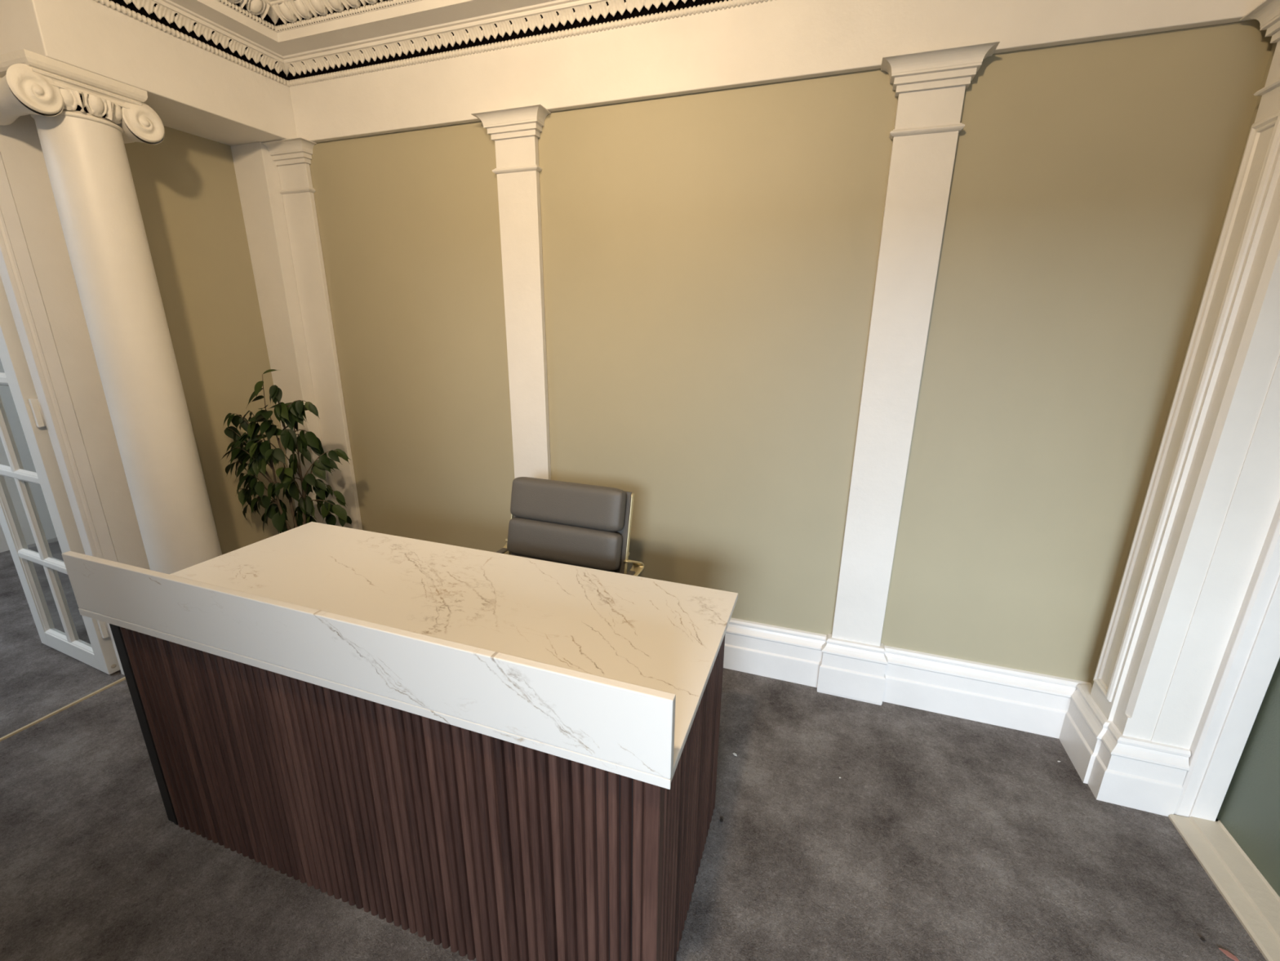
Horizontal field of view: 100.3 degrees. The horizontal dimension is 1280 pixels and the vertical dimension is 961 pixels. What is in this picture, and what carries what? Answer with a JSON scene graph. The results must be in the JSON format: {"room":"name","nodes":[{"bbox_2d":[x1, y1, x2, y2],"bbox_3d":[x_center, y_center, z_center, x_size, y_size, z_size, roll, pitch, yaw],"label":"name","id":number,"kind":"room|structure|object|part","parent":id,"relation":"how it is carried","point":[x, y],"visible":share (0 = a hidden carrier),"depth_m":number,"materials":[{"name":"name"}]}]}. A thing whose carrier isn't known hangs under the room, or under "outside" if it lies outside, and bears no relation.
{"room":"lobby","nodes":[
{"label":"lobby","id":0,"kind":"room"},
{"bbox_2d":[0,523,9,552],"bbox_3d":[-4.258,-0.458,1.963,3.435,2.812,5.800,6,17,18],"label":"wall","id":1,"kind":"structure","parent":0,"point":[3,544],"depth_m":3.71,"materials":[{"name":"white paint"}]},
{"bbox_2d":[0,275,119,674],"bbox_3d":[-2.661,-0.228,2.242,0.648,2.227,0.042,7,18,22],"label":"door","id":2,"kind":"structure","parent":1,"relation":"in","point":[37,522],"depth_m":2.33,"materials":[{"name":"paint"}]},
{"bbox_3d":[-2.566,-0.607,2.091,0.216,0.383,0.004,7,17,22],"label":"pane","id":3,"kind":"part","parent":2,"relation":"part of","materials":[{"name":"clear glass"}]},
{"bbox_3d":[-2.790,-0.240,2.297,0.216,0.383,0.004,7,18,22],"label":"pane","id":4,"kind":"part","parent":2,"relation":"part of","materials":[{"name":"clear glass"}]},
{"bbox_3d":[-2.569,-0.211,2.206,0.216,0.383,0.004,7,17,22],"label":"pane","id":5,"kind":"part","parent":2,"relation":"part of","materials":[{"name":"clear glass"}]},
{"bbox_3d":[-2.794,0.155,2.411,0.216,0.383,0.004,7,18,22],"label":"pane","id":6,"kind":"part","parent":2,"relation":"part of","materials":[{"name":"clear glass"}]},
{"bbox_3d":[-2.573,0.184,2.320,0.216,0.383,0.004,7,17,22],"label":"pane","id":7,"kind":"part","parent":2,"relation":"part of","materials":[{"name":"clear glass"}]},
{"bbox_3d":[-2.797,0.557,2.528,0.216,0.397,0.004,7,18,22],"label":"pane","id":8,"kind":"part","parent":2,"relation":"part of","materials":[{"name":"clear glass"}]},
{"bbox_3d":[-2.576,0.585,2.437,0.216,0.397,0.004,7,17,22],"label":"pane","id":9,"kind":"part","parent":2,"relation":"part of","materials":[{"name":"clear glass"}]},
{"bbox_3d":[-2.689,0.800,2.549,0.457,0.080,0.042,7,18,22],"label":"rail","id":10,"kind":"part","parent":2,"relation":"part of","materials":[{"name":"paint"}]},
{"bbox_2d":[0,151,124,675],"bbox_3d":[-2.530,-0.122,1.672,0.138,2.360,1.134,6,17,18],"label":"door frame","id":11,"kind":"structure","parent":1,"relation":"attached to","point":[17,273],"depth_m":2.08,"materials":[{"name":"paint"}]},
{"bbox_2d":[0,114,150,569],"bbox_3d":[-2.895,-0.049,0.595,0.120,2.812,4.000,6,17,18],"label":"wall pier","id":12,"kind":"object","parent":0,"point":[20,148],"visible":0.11,"depth_m":2.12,"materials":[{"name":"white paint"}]},
{"bbox_2d":[124,125,295,554],"bbox_3d":[-2.136,-0.440,2.755,0.120,2.374,0.625,6,17,18],"label":"wall","id":13,"kind":"structure","parent":0,"point":[185,184],"depth_m":2.60,"materials":[{"name":"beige paint"}]},
{"bbox_2d":[230,142,335,525],"bbox_3d":[-1.902,-0.494,2.947,0.211,2.374,0.094,6,17,18],"label":"pilaster","id":14,"kind":"structure","parent":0,"point":[257,175],"depth_m":2.75,"materials":[{"name":"white paint"}]},
{"bbox_2d":[0,550,1266,960],"bbox_3d":[-1.771,1.224,1.433,8.800,0.080,6.000,6,17,18],"label":"floor","id":15,"kind":"structure","parent":0,"point":[939,837],"depth_m":1.63,"materials":[{"name":"grey carpet"}]},
{"bbox_2d":[0,676,125,741],"bbox_3d":[-2.493,1.024,1.946,0.018,0.006,1.040,6,17,18],"label":"threshold strip","id":16,"kind":"object","parent":15,"relation":"on","point":[12,733],"depth_m":2.21,"materials":[{"name":"gold metal"}]},
{"bbox_2d":[0,48,222,574],"bbox_3d":[-2.051,-0.283,2.219,0.383,2.373,0.435,6,17,18],"label":"column","id":17,"kind":"structure","parent":15,"relation":"on","point":[84,120],"depth_m":2.01,"materials":[{"name":"white paint"}]},
{"bbox_2d":[0,0,297,146],"bbox_3d":[-2.003,-1.734,2.171,0.480,0.438,0.925,6,17,18],"label":"beam","id":18,"kind":"structure","parent":17,"relation":"on","point":[193,90],"depth_m":2.03,"materials":[{"name":"white paint"}]},
{"bbox_2d":[219,368,351,535],"bbox_3d":[-1.785,0.120,2.689,0.608,1.340,0.367,6,17,18],"label":"potted ficus","id":19,"kind":"object","parent":15,"relation":"on","point":[259,452],"visible":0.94,"depth_m":2.59,"materials":[{"name":"plant"}]},
{"bbox_2d":[61,521,737,960],"bbox_3d":[-0.646,0.641,1.652,1.742,0.937,0.742,6,17,19],"label":"reception desk","id":20,"kind":"object","parent":15,"relation":"on","point":[483,754],"visible":1,"depth_m":1.32,"materials":[{"name":"wood"}]},
{"bbox_2d":[79,521,737,781],"bbox_3d":[-0.644,0.361,1.572,1.740,0.020,0.741,6,17,19],"label":"countertop","id":21,"kind":"structure","parent":20,"relation":"on","point":[658,634],"depth_m":1.57,"materials":[{"name":"stone"}]},
{"bbox_2d":[495,476,644,576],"bbox_3d":[-0.392,0.530,2.026,0.650,0.946,0.635,7,17,20],"label":"office chair","id":22,"kind":"object","parent":15,"relation":"on","point":[588,526],"visible":0.29,"depth_m":2.10,"materials":[{"name":"grey leather"}]},
{"bbox_3d":[-0.643,0.414,2.163,0.063,0.254,0.466,7,17,20],"label":"arm","id":23,"kind":"part","parent":22,"relation":"part of","materials":[{"name":"gold metal"}]},
{"bbox_2d":[506,516,622,570],"bbox_3d":[-0.312,0.253,2.156,0.505,0.158,0.073,7,3,20],"label":"cushion","id":24,"kind":"object","parent":22,"relation":"on","point":[550,540],"depth_m":2.11,"materials":[{"name":"grey leather"}]},
{"bbox_2d":[510,476,626,531],"bbox_3d":[-0.296,0.092,2.147,0.505,0.172,0.073,7,3,20],"label":"cushion","id":25,"kind":"object","parent":22,"relation":"on","point":[540,502],"depth_m":2.11,"materials":[{"name":"grey leather"}]},
{"bbox_3d":[-0.123,0.370,1.925,0.008,0.530,0.541,7,17,20],"label":"rail","id":26,"kind":"part","parent":22,"relation":"part of","materials":[{"name":"gold metal"}]},
{"bbox_3d":[-0.095,0.477,1.960,0.063,0.254,0.466,7,17,20],"label":"arm","id":27,"kind":"part","parent":22,"relation":"part of","materials":[{"name":"gold metal"}]},
{"bbox_2d":[1058,0,1279,816],"bbox_3d":[1.739,-0.067,1.593,0.329,2.372,0.340,6,17,18],"label":"pilaster","id":28,"kind":"object","parent":15,"relation":"on","point":[1212,497],"visible":1,"depth_m":1.59,"materials":[{"name":"white paint"}]},
{"bbox_3d":[1.651,-0.105,1.655,0.012,1.780,0.121,6,17,18],"label":"panel moulding","id":29,"kind":"part","parent":28,"relation":"part of","materials":[{"name":"white paint"}]},
{"bbox_2d":[1168,499,1279,960],"bbox_3d":[1.149,0.525,-0.470,0.150,2.374,4.230,6,17,18],"label":"window","id":30,"kind":"structure","parent":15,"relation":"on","point":[1233,777],"depth_m":1.59,"materials":[{"name":"paint"}]},
{"bbox_3d":[1.133,1.653,-0.160,0.150,0.034,4.195,6,17,18],"label":"sill","id":31,"kind":"part","parent":30,"relation":"part of","materials":[{"name":"paint"}]},
{"bbox_3d":[1.196,0.518,-0.500,0.008,2.344,4.210,6,17,18],"label":"pane","id":32,"kind":"part","parent":30,"relation":"part of","materials":[{"name":"green glass"}]},
{"bbox_2d":[1218,947,1239,960],"bbox_3d":[1.522,1.224,1.379,0.014,0.004,0.038,-9,19,-29],"label":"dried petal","id":33,"kind":"object","parent":15,"relation":"on","point":[1227,953],"visible":1,"depth_m":1.38,"materials":[{"name":"pink plant"}]},
{"bbox_2d":[309,19,1273,682],"bbox_3d":[0.248,-0.509,2.281,4.865,2.812,0.120,6,17,18],"label":"wall","id":34,"kind":"structure","parent":0,"point":[710,258],"depth_m":2.07,"materials":[{"name":"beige paint"}]},
{"bbox_2d":[262,137,362,529],"bbox_3d":[-1.683,-0.471,2.877,0.248,2.372,0.088,6,17,18],"label":"pilaster","id":35,"kind":"object","parent":34,"relation":"attached to","point":[292,157],"visible":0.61,"depth_m":2.78,"materials":[{"name":"white paint"}]},
{"bbox_2d":[93,0,775,86],"bbox_3d":[-0.882,-1.180,-0.115,3.962,0.212,4.625,6,17,18],"label":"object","id":36,"kind":"structure","parent":34,"relation":"attached to","point":[289,42],"depth_m":2.12,"materials":[{"name":"white paint"}]},
{"bbox_3d":[-0.902,-1.252,-0.200,3.702,0.026,4.495,6,17,18],"label":"cornice","id":37,"kind":"part","parent":36,"relation":"part of","materials":[{"name":"paint"}]},
{"bbox_3d":[-0.648,-1.395,0.520,3.600,0.021,2.844,6,17,18],"label":"bead moulding","id":38,"kind":"part","parent":36,"relation":"part of","materials":[{"name":"paint"}]},
{"bbox_3d":[-0.882,-1.172,-0.113,3.962,0.063,4.625,6,17,18],"label":"cornice","id":39,"kind":"part","parent":36,"relation":"part of","materials":[{"name":"white paint"}]},
{"bbox_2d":[471,103,551,479],"bbox_3d":[-0.534,-0.349,2.492,0.317,2.372,0.093,6,17,18],"label":"pilaster","id":40,"kind":"object","parent":34,"relation":"attached to","point":[515,131],"visible":0.6,"depth_m":2.35,"materials":[{"name":"white paint"}]},
{"bbox_2d":[288,0,1265,142],"bbox_3d":[0.043,-1.650,1.946,3.542,0.438,0.030,6,17,18],"label":"beam","id":41,"kind":"structure","parent":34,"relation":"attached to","point":[776,41],"depth_m":1.89,"materials":[{"name":"white paint"}]},
{"bbox_2d":[723,617,1092,738],"bbox_3d":[0.042,0.723,2.624,3.557,0.251,0.034,6,17,18],"label":"baseboard","id":42,"kind":"structure","parent":34,"relation":"attached to","point":[1032,702],"depth_m":2.22,"materials":[{"name":"paint"}]},
{"bbox_2d":[817,40,999,705],"bbox_3d":[0.923,-0.195,2.008,0.321,2.372,0.093,6,17,18],"label":"pilaster","id":43,"kind":"object","parent":34,"relation":"attached to","point":[930,86],"visible":0.98,"depth_m":1.94,"materials":[{"name":"white paint"}]},
{"bbox_2d":[1091,42,1277,685],"bbox_3d":[1.770,-0.109,1.733,0.100,2.374,0.082,6,17,18],"label":"wall","id":44,"kind":"structure","parent":0,"point":[1273,47],"depth_m":1.66,"materials":[{"name":"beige paint"}]}
]}

